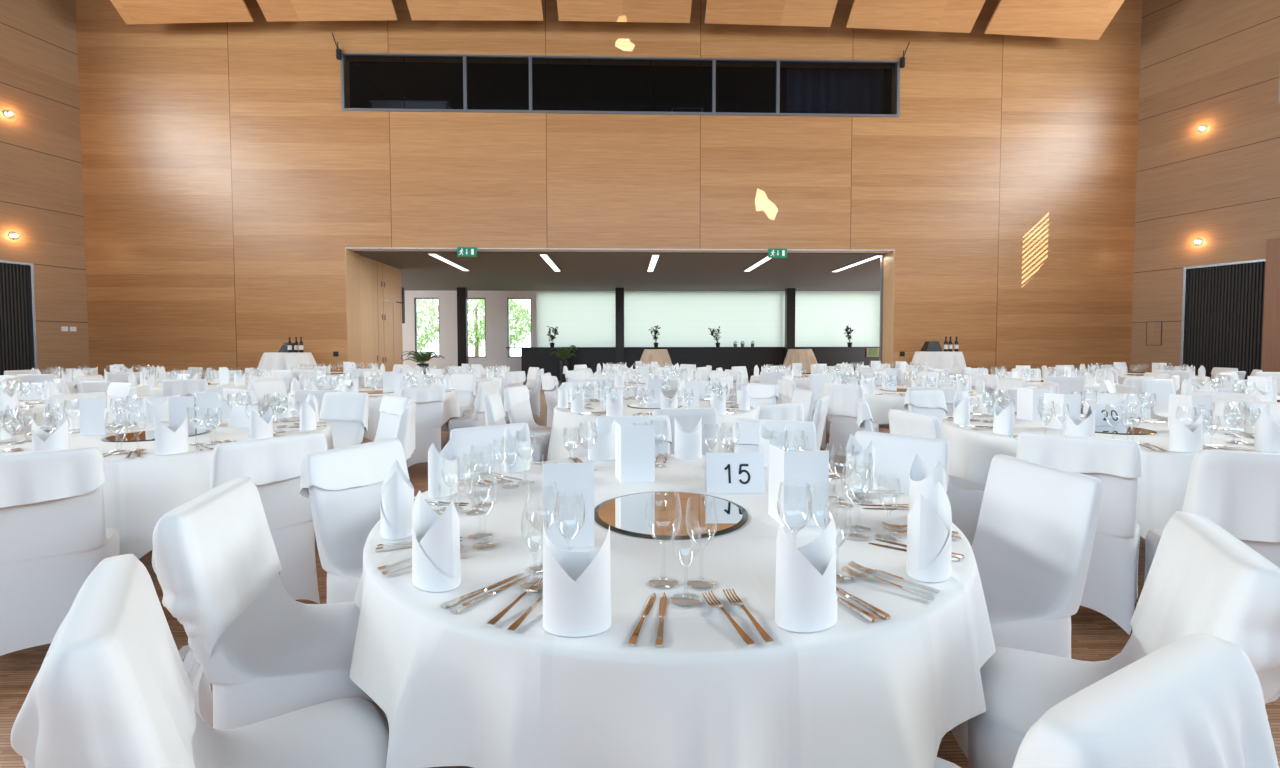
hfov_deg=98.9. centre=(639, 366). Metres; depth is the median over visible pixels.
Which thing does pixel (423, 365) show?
pot
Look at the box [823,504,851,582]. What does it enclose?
wine glass
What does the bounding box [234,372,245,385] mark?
folded napkin
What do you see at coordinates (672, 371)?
banquet chair
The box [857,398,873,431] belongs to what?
banquet chair
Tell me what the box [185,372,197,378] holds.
folded napkin
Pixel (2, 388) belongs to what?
folded napkin
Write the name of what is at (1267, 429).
folded napkin
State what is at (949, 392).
drape
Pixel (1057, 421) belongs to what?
menu card
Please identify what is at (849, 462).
wine glass
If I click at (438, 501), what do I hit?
knife
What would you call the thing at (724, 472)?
number card
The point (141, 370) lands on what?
banquet chair
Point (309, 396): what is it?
folded napkin
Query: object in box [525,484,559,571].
wine glass
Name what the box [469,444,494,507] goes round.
wine glass
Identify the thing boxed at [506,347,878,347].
countertop
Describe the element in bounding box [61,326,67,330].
light switch
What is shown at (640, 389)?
folded napkin
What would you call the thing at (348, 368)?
folded napkin
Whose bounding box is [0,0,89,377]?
wall
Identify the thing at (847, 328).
potted plant
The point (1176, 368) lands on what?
banquet chair
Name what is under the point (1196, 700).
banquet chair
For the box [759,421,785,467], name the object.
folded napkin
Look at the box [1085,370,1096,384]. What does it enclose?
folded napkin
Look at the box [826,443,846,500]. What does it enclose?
wine glass
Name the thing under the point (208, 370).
banquet chair
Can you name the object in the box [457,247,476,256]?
exit sign
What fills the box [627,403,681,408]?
mirror
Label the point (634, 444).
menu card
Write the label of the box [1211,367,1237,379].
banquet chair
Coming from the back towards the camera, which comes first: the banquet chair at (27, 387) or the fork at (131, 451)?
the banquet chair at (27, 387)
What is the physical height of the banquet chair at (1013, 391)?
0.835 m
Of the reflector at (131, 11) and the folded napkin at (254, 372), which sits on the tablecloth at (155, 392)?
the folded napkin at (254, 372)
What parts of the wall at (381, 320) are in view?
door panel, door panel, door panel, door panel, door panel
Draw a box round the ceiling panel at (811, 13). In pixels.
[705,0,837,26]
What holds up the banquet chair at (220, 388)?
on the floor
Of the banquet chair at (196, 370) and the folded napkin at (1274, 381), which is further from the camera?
the banquet chair at (196, 370)
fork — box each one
[125,449,136,457]
[377,557,411,569]
[382,548,465,574]
[433,509,445,511]
[458,479,500,482]
[458,481,493,484]
[487,578,542,624]
[507,594,542,630]
[702,591,754,645]
[723,588,773,642]
[841,566,934,600]
[848,561,939,592]
[850,489,896,494]
[853,493,903,496]
[882,521,958,533]
[883,526,961,538]
[1143,443,1165,450]
[1211,444,1251,451]
[1219,445,1260,451]
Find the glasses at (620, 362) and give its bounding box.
[39,362,1193,385]
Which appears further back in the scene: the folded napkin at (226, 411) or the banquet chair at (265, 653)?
the folded napkin at (226, 411)
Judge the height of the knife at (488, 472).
0.006 m
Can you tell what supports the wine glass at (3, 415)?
on the tablecloth at (137, 491)
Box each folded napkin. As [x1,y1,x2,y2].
[0,380,6,393]
[0,386,18,409]
[0,405,12,439]
[32,420,69,451]
[33,369,40,373]
[41,380,53,400]
[47,383,61,396]
[51,367,60,377]
[56,397,81,429]
[61,368,72,380]
[88,366,97,374]
[104,368,114,379]
[124,365,132,372]
[128,372,137,386]
[140,371,147,384]
[144,373,155,387]
[144,395,168,421]
[152,365,158,371]
[155,411,188,454]
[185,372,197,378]
[214,369,218,380]
[219,393,238,417]
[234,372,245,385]
[249,407,272,439]
[250,368,257,376]
[264,370,271,376]
[274,391,291,418]
[291,377,299,394]
[300,398,316,430]
[304,379,314,389]
[305,393,318,421]
[308,375,318,389]
[318,365,325,375]
[343,380,357,391]
[347,365,354,374]
[348,374,358,387]
[380,364,384,372]
[380,459,413,539]
[398,379,409,395]
[412,490,460,591]
[425,372,433,386]
[426,367,432,375]
[428,438,457,497]
[435,376,443,385]
[444,374,450,389]
[455,366,461,372]
[481,365,486,374]
[487,367,493,378]
[503,366,507,376]
[504,423,529,472]
[543,523,611,636]
[558,384,567,407]
[570,383,579,402]
[571,387,583,412]
[587,369,591,377]
[588,419,614,460]
[591,370,597,377]
[597,363,600,372]
[599,380,610,398]
[602,368,608,378]
[606,390,622,415]
[615,372,624,385]
[630,369,637,378]
[637,381,646,397]
[651,372,660,378]
[652,364,658,374]
[661,391,677,408]
[674,416,701,459]
[678,379,689,397]
[683,370,689,380]
[686,368,692,380]
[695,370,701,380]
[711,391,725,414]
[714,381,723,396]
[737,383,745,404]
[739,387,749,409]
[754,365,758,375]
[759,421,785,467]
[761,367,767,371]
[775,516,836,632]
[785,367,792,377]
[811,364,814,373]
[815,368,822,373]
[828,372,835,382]
[832,374,840,383]
[836,365,841,372]
[841,367,847,372]
[846,434,875,489]
[847,372,855,384]
[848,366,852,375]
[862,377,873,393]
[906,362,911,371]
[906,482,951,582]
[908,454,945,512]
[910,365,916,373]
[911,378,924,386]
[953,391,967,416]
[953,395,969,424]
[956,377,968,395]
[961,373,970,389]
[975,376,984,393]
[978,368,984,373]
[982,389,998,413]
[993,400,1014,434]
[995,366,1003,377]
[1004,369,1012,377]
[1030,368,1037,377]
[1044,370,1055,377]
[1065,406,1094,437]
[1071,368,1076,376]
[1079,363,1085,369]
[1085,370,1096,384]
[1097,369,1105,381]
[1104,392,1126,417]
[1105,370,1113,383]
[1114,365,1122,375]
[1168,412,1202,452]
[1181,378,1192,395]
[1186,366,1194,377]
[1194,380,1210,391]
[1198,365,1205,376]
[1204,376,1217,391]
[1244,400,1270,433]
[1254,410,1279,451]
[1255,386,1276,401]
[1272,378,1276,389]
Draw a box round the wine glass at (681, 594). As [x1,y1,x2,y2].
[670,520,701,606]
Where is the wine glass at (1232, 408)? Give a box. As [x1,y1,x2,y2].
[1231,408,1249,442]
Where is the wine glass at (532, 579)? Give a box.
[520,509,548,589]
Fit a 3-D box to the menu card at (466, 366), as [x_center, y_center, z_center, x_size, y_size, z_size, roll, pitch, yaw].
[-3.213,0.058,9.995,0.092,0.228,0.194,-2,3,-44]
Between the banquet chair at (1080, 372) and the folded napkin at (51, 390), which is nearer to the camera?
the folded napkin at (51, 390)
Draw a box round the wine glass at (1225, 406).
[1223,406,1245,443]
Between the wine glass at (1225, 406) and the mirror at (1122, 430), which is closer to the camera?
the wine glass at (1225, 406)
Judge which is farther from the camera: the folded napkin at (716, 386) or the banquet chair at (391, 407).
the folded napkin at (716, 386)
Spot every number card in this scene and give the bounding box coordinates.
[72,370,89,377]
[175,374,191,379]
[227,405,263,426]
[314,366,326,372]
[336,380,352,391]
[433,369,443,376]
[600,390,622,404]
[608,373,621,381]
[613,366,623,368]
[704,453,765,492]
[772,368,783,371]
[857,378,874,389]
[1003,372,1018,378]
[1085,404,1128,425]
[1241,387,1266,393]
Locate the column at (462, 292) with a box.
[457,287,467,365]
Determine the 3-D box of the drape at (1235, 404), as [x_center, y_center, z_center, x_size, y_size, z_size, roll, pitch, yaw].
[4.435,0.330,3.971,0.106,0.163,0.444,-1,2,-12]
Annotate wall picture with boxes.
[866,348,878,356]
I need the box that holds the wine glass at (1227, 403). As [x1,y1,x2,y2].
[1226,403,1246,436]
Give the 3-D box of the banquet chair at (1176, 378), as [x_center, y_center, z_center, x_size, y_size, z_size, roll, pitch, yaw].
[7.016,0.535,7.483,0.457,0.840,0.489,-2,3,-40]
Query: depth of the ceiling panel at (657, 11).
11.56 m
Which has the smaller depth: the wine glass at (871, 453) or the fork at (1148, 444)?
the wine glass at (871, 453)
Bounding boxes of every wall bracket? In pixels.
[332,32,340,59]
[900,41,909,67]
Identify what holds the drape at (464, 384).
hanging from the banquet chair at (464, 384)
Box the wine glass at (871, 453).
[852,453,872,503]
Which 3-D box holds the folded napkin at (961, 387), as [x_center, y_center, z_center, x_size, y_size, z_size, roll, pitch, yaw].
[3.499,0.209,5.942,0.134,0.210,0.091,0,2,-8]
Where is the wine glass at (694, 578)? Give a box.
[685,498,717,589]
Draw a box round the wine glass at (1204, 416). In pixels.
[1203,416,1219,448]
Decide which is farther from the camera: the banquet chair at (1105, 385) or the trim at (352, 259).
the trim at (352, 259)
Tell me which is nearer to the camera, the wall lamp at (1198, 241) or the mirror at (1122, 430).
the mirror at (1122, 430)
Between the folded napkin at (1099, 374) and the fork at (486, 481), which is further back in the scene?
the folded napkin at (1099, 374)
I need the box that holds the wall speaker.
[397,287,404,322]
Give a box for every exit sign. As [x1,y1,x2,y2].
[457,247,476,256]
[768,248,786,257]
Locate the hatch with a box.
[1146,321,1161,344]
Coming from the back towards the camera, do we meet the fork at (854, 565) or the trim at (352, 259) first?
the trim at (352, 259)
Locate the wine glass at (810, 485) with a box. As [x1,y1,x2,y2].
[808,485,838,564]
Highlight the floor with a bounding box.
[0,380,1279,767]
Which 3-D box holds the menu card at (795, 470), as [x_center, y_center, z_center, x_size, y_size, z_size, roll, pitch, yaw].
[0.459,0.363,1.660,0.194,0.228,0.092,2,3,39]
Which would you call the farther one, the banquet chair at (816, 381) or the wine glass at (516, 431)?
the banquet chair at (816, 381)
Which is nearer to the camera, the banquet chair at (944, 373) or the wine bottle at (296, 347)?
the banquet chair at (944, 373)
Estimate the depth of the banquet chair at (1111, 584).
2.37 m
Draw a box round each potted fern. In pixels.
[403,351,443,374]
[549,345,577,381]
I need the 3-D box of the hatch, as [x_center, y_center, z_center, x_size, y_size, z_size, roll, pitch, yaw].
[11.672,-0.756,12.431,0.019,0.540,0.280,-1,2,-22]
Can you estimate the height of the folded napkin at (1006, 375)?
0.200 m
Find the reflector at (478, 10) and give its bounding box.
[406,0,542,20]
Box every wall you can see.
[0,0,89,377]
[75,0,1141,378]
[349,61,386,107]
[359,255,402,371]
[383,290,879,374]
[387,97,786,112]
[883,69,891,113]
[1130,0,1279,372]
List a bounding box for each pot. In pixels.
[417,363,428,374]
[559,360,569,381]
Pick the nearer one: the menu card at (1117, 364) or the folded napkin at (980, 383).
the folded napkin at (980, 383)
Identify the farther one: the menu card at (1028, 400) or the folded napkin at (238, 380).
the folded napkin at (238, 380)
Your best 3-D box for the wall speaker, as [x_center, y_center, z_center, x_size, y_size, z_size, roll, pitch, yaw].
[-6.746,-1.725,15.417,0.180,1.000,0.150,0,2,-2]
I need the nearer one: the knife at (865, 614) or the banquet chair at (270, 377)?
the knife at (865, 614)
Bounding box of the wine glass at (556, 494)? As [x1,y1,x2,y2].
[554,494,584,545]
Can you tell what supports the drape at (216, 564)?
hanging from the banquet chair at (265, 653)
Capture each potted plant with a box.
[547,326,558,346]
[649,326,660,346]
[708,326,720,346]
[843,326,852,346]
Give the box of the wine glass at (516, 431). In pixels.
[515,431,535,484]
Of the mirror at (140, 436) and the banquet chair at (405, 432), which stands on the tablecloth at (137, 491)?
the mirror at (140, 436)
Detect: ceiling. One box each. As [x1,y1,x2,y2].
[353,61,887,101]
[354,251,886,290]
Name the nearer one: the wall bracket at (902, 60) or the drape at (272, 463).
the drape at (272, 463)
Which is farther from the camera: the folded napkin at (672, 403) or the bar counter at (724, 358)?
the bar counter at (724, 358)
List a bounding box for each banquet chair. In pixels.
[0,375,18,380]
[0,377,21,393]
[0,447,119,655]
[4,370,29,375]
[10,554,388,767]
[14,382,65,398]
[17,374,55,382]
[43,392,106,429]
[54,378,70,393]
[65,368,93,375]
[74,375,103,392]
[80,381,110,395]
[104,382,135,424]
[107,372,140,384]
[115,396,168,423]
[127,385,150,397]
[139,367,164,371]
[148,372,176,382]
[152,477,387,728]
[162,379,207,417]
[171,370,192,375]
[188,367,202,378]
[204,368,211,380]
[209,432,326,603]
[210,370,241,380]
[217,383,235,396]
[223,388,257,405]
[245,368,254,379]
[248,376,282,388]
[250,378,286,415]
[255,369,290,392]
[271,370,292,394]
[292,370,314,379]
[293,390,341,416]
[298,373,318,389]
[300,438,409,602]
[317,371,324,389]
[319,375,353,389]
[319,392,368,448]
[350,368,375,387]
[363,371,377,386]
[369,369,382,386]
[374,395,411,440]
[392,364,408,372]
[395,402,415,459]
[400,386,445,467]
[401,367,423,373]
[406,374,424,386]
[441,374,475,431]
[447,373,474,408]
[448,366,470,373]
[448,380,499,439]
[450,423,532,478]
[463,377,504,415]
[484,391,544,461]
[490,367,509,374]
[502,371,525,422]
[504,385,551,460]
[526,367,538,391]
[529,369,543,416]
[541,375,558,426]
[562,381,598,401]
[563,366,567,381]
[566,370,586,381]
[574,364,586,367]
[574,368,590,376]
[585,378,614,398]
[595,415,671,453]
[614,369,638,378]
[652,408,717,455]
[662,378,680,396]
[670,369,688,379]
[680,364,695,379]
[693,367,706,380]
[699,381,716,398]
[706,365,711,380]
[710,370,728,380]
[714,376,732,399]
[725,369,740,399]
[731,366,747,386]
[731,373,743,401]
[732,419,816,452]
[747,383,777,408]
[754,402,803,420]
[760,372,784,403]
[768,366,783,371]
[778,379,825,450]
[781,375,814,413]
[791,388,815,420]
[809,373,831,434]
[812,395,829,450]
[821,373,847,383]
[824,383,878,457]
[826,366,835,372]
[836,364,853,370]
[854,431,949,496]
[855,367,873,383]
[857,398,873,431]
[861,373,889,429]
[875,368,901,384]
[888,409,984,545]
[904,390,947,426]
[906,387,955,416]
[927,369,948,373]
[933,633,1278,767]
[934,371,947,374]
[937,374,967,387]
[949,365,965,374]
[951,454,1102,758]
[963,368,987,374]
[967,374,997,395]
[968,511,1279,767]
[997,377,1025,408]
[1003,387,1036,411]
[1011,368,1040,377]
[1016,431,1142,634]
[1042,365,1048,377]
[1042,382,1058,393]
[1043,376,1084,400]
[1048,367,1054,374]
[1056,365,1074,371]
[1077,370,1102,413]
[1081,392,1150,418]
[1086,369,1117,382]
[1099,380,1113,392]
[1100,365,1127,372]
[1115,384,1137,393]
[1123,377,1153,393]
[1141,379,1175,419]
[1143,372,1168,378]
[1144,449,1279,583]
[1154,370,1188,394]
[1166,366,1184,370]
[1169,375,1179,390]
[1191,391,1259,423]
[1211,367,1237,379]
[1211,398,1279,428]
[1215,374,1233,378]
[1217,372,1238,378]
[1218,379,1246,392]
[1226,371,1245,379]
[1250,369,1262,375]
[1254,372,1279,377]
[1272,378,1279,395]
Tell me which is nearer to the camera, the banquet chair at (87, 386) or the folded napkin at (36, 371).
the banquet chair at (87, 386)
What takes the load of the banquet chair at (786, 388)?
on the floor
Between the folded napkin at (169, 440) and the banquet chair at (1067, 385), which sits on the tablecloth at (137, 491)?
the folded napkin at (169, 440)
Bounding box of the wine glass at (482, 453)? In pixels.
[461,453,484,514]
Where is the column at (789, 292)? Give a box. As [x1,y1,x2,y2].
[784,288,795,359]
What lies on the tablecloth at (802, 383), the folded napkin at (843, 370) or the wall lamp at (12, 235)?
the folded napkin at (843, 370)
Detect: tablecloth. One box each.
[0,399,45,433]
[0,417,333,558]
[60,376,106,393]
[138,380,248,396]
[257,352,316,369]
[285,387,460,441]
[326,372,382,375]
[350,454,995,767]
[433,375,503,398]
[547,397,755,460]
[594,371,658,378]
[614,379,682,396]
[640,349,671,366]
[750,374,856,389]
[783,349,817,372]
[822,385,988,433]
[853,371,919,385]
[912,351,965,374]
[942,412,1279,538]
[998,378,1117,392]
[1117,373,1210,390]
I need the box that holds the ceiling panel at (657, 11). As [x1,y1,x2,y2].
[557,0,691,22]
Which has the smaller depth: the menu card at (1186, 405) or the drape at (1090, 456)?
the drape at (1090, 456)
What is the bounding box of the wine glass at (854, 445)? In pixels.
[830,445,856,507]
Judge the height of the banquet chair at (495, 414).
0.840 m
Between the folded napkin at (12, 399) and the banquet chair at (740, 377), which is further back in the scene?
the banquet chair at (740, 377)
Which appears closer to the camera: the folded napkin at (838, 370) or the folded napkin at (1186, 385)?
the folded napkin at (1186, 385)
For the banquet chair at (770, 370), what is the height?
0.840 m
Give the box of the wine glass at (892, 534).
[875,475,901,540]
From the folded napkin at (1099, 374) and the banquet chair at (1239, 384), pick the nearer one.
the banquet chair at (1239, 384)
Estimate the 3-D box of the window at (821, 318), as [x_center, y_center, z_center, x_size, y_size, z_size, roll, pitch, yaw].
[7.628,-1.861,21.853,4.040,2.220,0.180,0,2,-2]
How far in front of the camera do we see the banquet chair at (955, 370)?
11.15 m
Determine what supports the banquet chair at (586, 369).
on the floor
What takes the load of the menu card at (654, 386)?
on the tablecloth at (566, 421)
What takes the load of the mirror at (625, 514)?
on the tablecloth at (458, 689)
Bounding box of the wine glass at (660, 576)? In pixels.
[645,492,681,587]
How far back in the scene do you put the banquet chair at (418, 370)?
10.58 m
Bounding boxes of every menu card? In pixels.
[79,396,104,434]
[110,365,117,372]
[114,364,123,372]
[168,395,194,432]
[196,391,219,425]
[219,368,228,383]
[343,362,347,372]
[348,362,354,367]
[383,371,393,389]
[394,373,405,392]
[462,364,468,372]
[471,364,480,376]
[542,454,593,547]
[615,421,654,482]
[636,361,641,371]
[640,366,647,380]
[647,378,661,401]
[651,362,657,371]
[659,367,669,378]
[680,381,698,406]
[768,443,828,526]
[792,363,801,374]
[815,364,826,372]
[871,361,880,371]
[882,370,896,387]
[895,361,905,372]
[920,371,937,386]
[1016,365,1029,379]
[1017,388,1049,420]
[1043,393,1080,429]
[1055,366,1070,376]
[1113,362,1125,373]
[1152,363,1166,371]
[1168,394,1211,431]
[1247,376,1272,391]
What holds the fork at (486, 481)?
on the tablecloth at (458, 689)
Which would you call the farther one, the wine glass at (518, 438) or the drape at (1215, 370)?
the drape at (1215, 370)
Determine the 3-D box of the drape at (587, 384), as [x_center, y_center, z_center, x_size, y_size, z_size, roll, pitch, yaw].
[-0.677,0.254,6.189,0.444,0.163,0.106,-1,2,-31]
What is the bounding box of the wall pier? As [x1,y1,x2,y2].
[1261,238,1279,371]
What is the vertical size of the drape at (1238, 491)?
0.334 m
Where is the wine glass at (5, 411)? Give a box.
[4,411,23,444]
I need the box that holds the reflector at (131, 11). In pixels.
[110,0,253,23]
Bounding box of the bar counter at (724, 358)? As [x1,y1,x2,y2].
[506,347,878,380]
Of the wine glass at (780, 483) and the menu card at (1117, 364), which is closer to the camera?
the wine glass at (780, 483)
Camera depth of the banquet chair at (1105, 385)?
6.15 m
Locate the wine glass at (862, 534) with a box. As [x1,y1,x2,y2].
[841,463,872,539]
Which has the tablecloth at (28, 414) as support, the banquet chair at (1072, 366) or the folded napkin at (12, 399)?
the folded napkin at (12, 399)
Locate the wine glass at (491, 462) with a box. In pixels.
[464,462,494,539]
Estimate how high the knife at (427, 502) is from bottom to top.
0.006 m
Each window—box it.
[341,53,899,116]
[415,298,439,357]
[468,298,485,357]
[507,298,531,357]
[537,291,615,346]
[624,292,781,346]
[781,292,879,346]
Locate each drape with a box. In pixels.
[0,447,106,507]
[10,554,195,767]
[43,392,106,415]
[107,382,135,397]
[152,477,282,663]
[162,379,207,396]
[209,432,326,489]
[250,378,286,398]
[255,369,268,376]
[271,370,292,378]
[300,438,409,498]
[317,371,324,377]
[319,392,368,430]
[350,368,375,376]
[379,395,411,415]
[400,386,445,402]
[451,374,475,397]
[474,380,499,411]
[484,391,505,425]
[504,371,525,386]
[504,385,529,410]
[527,367,538,382]
[538,369,543,376]
[541,375,558,391]
[562,381,598,394]
[563,366,567,373]
[662,378,680,390]
[680,364,695,370]
[714,376,732,390]
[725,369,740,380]
[731,366,747,377]
[736,373,743,384]
[747,383,777,400]
[778,379,795,398]
[824,383,863,416]
[888,409,943,439]
[904,390,947,414]
[907,387,955,402]
[997,377,1025,389]
[1016,431,1142,477]
[1130,511,1279,716]
[1154,370,1188,381]
[1182,449,1279,541]
[1191,391,1259,410]
[1211,367,1237,373]
[1211,398,1279,418]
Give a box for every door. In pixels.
[0,260,37,374]
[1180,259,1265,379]
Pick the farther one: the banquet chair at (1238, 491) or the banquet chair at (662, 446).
the banquet chair at (662, 446)
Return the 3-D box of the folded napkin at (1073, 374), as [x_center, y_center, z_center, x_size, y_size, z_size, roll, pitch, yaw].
[6.890,0.104,8.728,0.091,0.204,0.134,-1,2,-23]
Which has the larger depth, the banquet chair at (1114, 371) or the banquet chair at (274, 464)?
the banquet chair at (1114, 371)
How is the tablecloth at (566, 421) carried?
on the round table
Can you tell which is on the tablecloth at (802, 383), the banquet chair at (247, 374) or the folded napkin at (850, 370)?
the folded napkin at (850, 370)
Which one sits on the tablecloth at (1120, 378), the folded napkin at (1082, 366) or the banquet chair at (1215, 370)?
the folded napkin at (1082, 366)
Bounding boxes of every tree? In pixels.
[417,299,438,351]
[468,299,484,355]
[481,299,530,346]
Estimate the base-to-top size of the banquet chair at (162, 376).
0.840 m
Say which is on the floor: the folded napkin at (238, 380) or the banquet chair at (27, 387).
the banquet chair at (27, 387)
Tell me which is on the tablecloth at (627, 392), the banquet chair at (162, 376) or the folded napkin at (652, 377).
the folded napkin at (652, 377)
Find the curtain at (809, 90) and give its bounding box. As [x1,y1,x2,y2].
[786,68,883,113]
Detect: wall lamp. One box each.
[3,110,13,117]
[8,232,18,239]
[1193,238,1202,244]
[1197,125,1206,131]
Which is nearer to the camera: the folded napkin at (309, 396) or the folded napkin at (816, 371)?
the folded napkin at (309, 396)
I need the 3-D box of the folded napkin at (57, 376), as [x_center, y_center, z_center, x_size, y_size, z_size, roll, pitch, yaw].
[-10.202,0.096,9.561,0.091,0.201,0.134,0,2,-1]
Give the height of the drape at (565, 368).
0.163 m
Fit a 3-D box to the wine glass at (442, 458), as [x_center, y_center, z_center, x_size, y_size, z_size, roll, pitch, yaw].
[-0.624,0.386,1.810,0.068,0.172,0.068,0,2,-1]
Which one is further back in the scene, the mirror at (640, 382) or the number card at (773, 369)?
the number card at (773, 369)
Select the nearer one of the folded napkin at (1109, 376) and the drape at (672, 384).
the drape at (672, 384)
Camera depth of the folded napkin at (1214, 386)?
5.98 m
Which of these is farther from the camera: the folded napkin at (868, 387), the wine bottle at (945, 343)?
the wine bottle at (945, 343)
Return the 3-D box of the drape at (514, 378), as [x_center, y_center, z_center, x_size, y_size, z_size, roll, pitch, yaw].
[-2.027,0.196,8.833,0.111,0.240,0.447,1,3,32]
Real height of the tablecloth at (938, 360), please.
1.130 m
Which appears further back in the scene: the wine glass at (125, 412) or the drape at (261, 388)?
the drape at (261, 388)
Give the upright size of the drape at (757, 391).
0.225 m
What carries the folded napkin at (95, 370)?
on the tablecloth at (70, 384)
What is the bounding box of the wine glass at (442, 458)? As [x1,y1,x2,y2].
[441,458,461,510]
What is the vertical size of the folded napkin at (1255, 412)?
0.198 m
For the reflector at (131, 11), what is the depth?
11.29 m
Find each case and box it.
[279,343,293,351]
[369,100,452,108]
[920,341,941,351]
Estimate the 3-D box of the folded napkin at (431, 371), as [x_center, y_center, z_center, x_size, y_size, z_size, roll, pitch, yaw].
[-3.419,0.112,8.882,0.134,0.202,0.091,1,2,30]
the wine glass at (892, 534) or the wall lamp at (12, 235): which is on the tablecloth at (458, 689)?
the wine glass at (892, 534)
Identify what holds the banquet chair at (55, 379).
on the floor
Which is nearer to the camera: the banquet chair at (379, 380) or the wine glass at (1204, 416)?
the wine glass at (1204, 416)
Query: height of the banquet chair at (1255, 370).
0.840 m
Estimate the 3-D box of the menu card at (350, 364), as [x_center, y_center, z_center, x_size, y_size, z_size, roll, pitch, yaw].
[-5.785,0.025,10.951,0.194,0.228,0.092,2,3,42]
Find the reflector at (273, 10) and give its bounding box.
[257,0,396,20]
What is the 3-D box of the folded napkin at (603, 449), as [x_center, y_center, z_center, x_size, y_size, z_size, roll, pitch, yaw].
[-0.183,0.342,2.620,0.134,0.199,0.091,0,2,-9]
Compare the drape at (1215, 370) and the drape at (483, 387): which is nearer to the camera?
the drape at (483, 387)
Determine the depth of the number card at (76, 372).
9.60 m
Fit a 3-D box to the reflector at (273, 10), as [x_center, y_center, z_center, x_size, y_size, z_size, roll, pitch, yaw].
[-6.435,-9.332,9.423,2.700,4.293,4.161,0,2,-2]
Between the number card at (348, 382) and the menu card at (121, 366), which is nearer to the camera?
the number card at (348, 382)
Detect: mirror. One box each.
[101,428,209,441]
[358,390,393,393]
[594,491,747,539]
[627,381,646,383]
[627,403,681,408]
[880,388,906,391]
[1026,380,1043,381]
[1095,426,1156,434]
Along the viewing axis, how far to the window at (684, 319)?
21.61 m
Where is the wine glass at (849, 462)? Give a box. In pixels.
[847,462,873,531]
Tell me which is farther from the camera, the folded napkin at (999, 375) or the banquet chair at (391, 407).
the folded napkin at (999, 375)
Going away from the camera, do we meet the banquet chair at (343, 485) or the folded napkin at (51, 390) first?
the banquet chair at (343, 485)
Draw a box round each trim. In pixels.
[345,247,894,252]
[345,248,361,368]
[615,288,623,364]
[879,256,883,363]
[882,251,894,367]
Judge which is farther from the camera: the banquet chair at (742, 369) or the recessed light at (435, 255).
the recessed light at (435, 255)
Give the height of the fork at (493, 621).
0.011 m
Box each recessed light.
[428,253,469,270]
[539,254,560,270]
[647,254,659,271]
[744,255,770,270]
[831,255,883,271]
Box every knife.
[375,540,461,551]
[377,537,461,547]
[414,499,468,503]
[427,502,465,505]
[441,573,523,608]
[451,575,529,613]
[479,473,513,481]
[486,471,521,479]
[628,592,655,645]
[654,592,667,646]
[663,453,666,463]
[829,473,842,476]
[829,475,845,479]
[836,586,890,619]
[837,596,877,621]
[857,504,908,506]
[864,507,908,509]
[868,542,959,560]
[876,539,964,558]
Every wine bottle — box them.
[288,337,291,352]
[294,337,298,351]
[299,337,302,352]
[944,337,947,351]
[948,337,951,351]
[954,337,958,351]
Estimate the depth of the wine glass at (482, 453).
1.78 m
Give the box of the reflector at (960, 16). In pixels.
[846,0,985,32]
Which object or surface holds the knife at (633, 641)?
on the tablecloth at (458, 689)
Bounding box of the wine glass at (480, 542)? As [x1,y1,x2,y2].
[470,473,498,549]
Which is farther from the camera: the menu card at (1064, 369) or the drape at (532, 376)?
the drape at (532, 376)
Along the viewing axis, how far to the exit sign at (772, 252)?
12.44 m
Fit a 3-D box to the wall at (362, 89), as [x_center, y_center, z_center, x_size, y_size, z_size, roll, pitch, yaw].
[-6.831,-6.340,13.552,0.200,1.852,2.250,0,2,-2]
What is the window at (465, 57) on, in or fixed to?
in the wall at (227, 181)
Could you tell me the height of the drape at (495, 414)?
0.334 m
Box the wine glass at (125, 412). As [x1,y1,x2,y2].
[105,412,126,451]
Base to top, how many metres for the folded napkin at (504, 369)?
0.202 m
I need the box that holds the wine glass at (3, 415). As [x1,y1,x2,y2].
[2,415,23,451]
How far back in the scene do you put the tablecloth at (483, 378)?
9.07 m
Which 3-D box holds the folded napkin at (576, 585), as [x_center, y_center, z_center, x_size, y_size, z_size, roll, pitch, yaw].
[-0.122,0.399,1.057,0.134,0.202,0.091,0,2,1]
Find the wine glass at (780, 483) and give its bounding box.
[777,483,812,535]
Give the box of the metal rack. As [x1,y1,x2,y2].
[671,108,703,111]
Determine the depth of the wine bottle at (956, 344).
11.90 m
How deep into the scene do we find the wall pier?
10.61 m
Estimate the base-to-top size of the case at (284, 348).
0.204 m
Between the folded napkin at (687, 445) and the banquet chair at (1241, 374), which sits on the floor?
the banquet chair at (1241, 374)
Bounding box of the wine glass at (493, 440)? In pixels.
[492,440,509,483]
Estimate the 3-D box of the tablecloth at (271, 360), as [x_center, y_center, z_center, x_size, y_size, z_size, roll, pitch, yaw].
[-7.478,0.262,11.656,1.172,1.130,1.232,0,2,-2]
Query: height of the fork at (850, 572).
0.011 m
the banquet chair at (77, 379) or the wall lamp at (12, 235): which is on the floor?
the banquet chair at (77, 379)
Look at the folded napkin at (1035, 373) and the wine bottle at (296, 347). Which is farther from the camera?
the wine bottle at (296, 347)
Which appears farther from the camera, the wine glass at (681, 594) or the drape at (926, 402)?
the drape at (926, 402)
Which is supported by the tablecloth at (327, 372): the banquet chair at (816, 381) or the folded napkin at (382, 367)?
the folded napkin at (382, 367)
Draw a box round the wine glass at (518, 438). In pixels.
[500,438,519,488]
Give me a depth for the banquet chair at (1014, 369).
9.58 m
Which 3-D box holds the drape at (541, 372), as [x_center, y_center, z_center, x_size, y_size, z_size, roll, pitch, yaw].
[-1.763,0.153,9.752,0.114,0.225,0.447,0,2,-7]

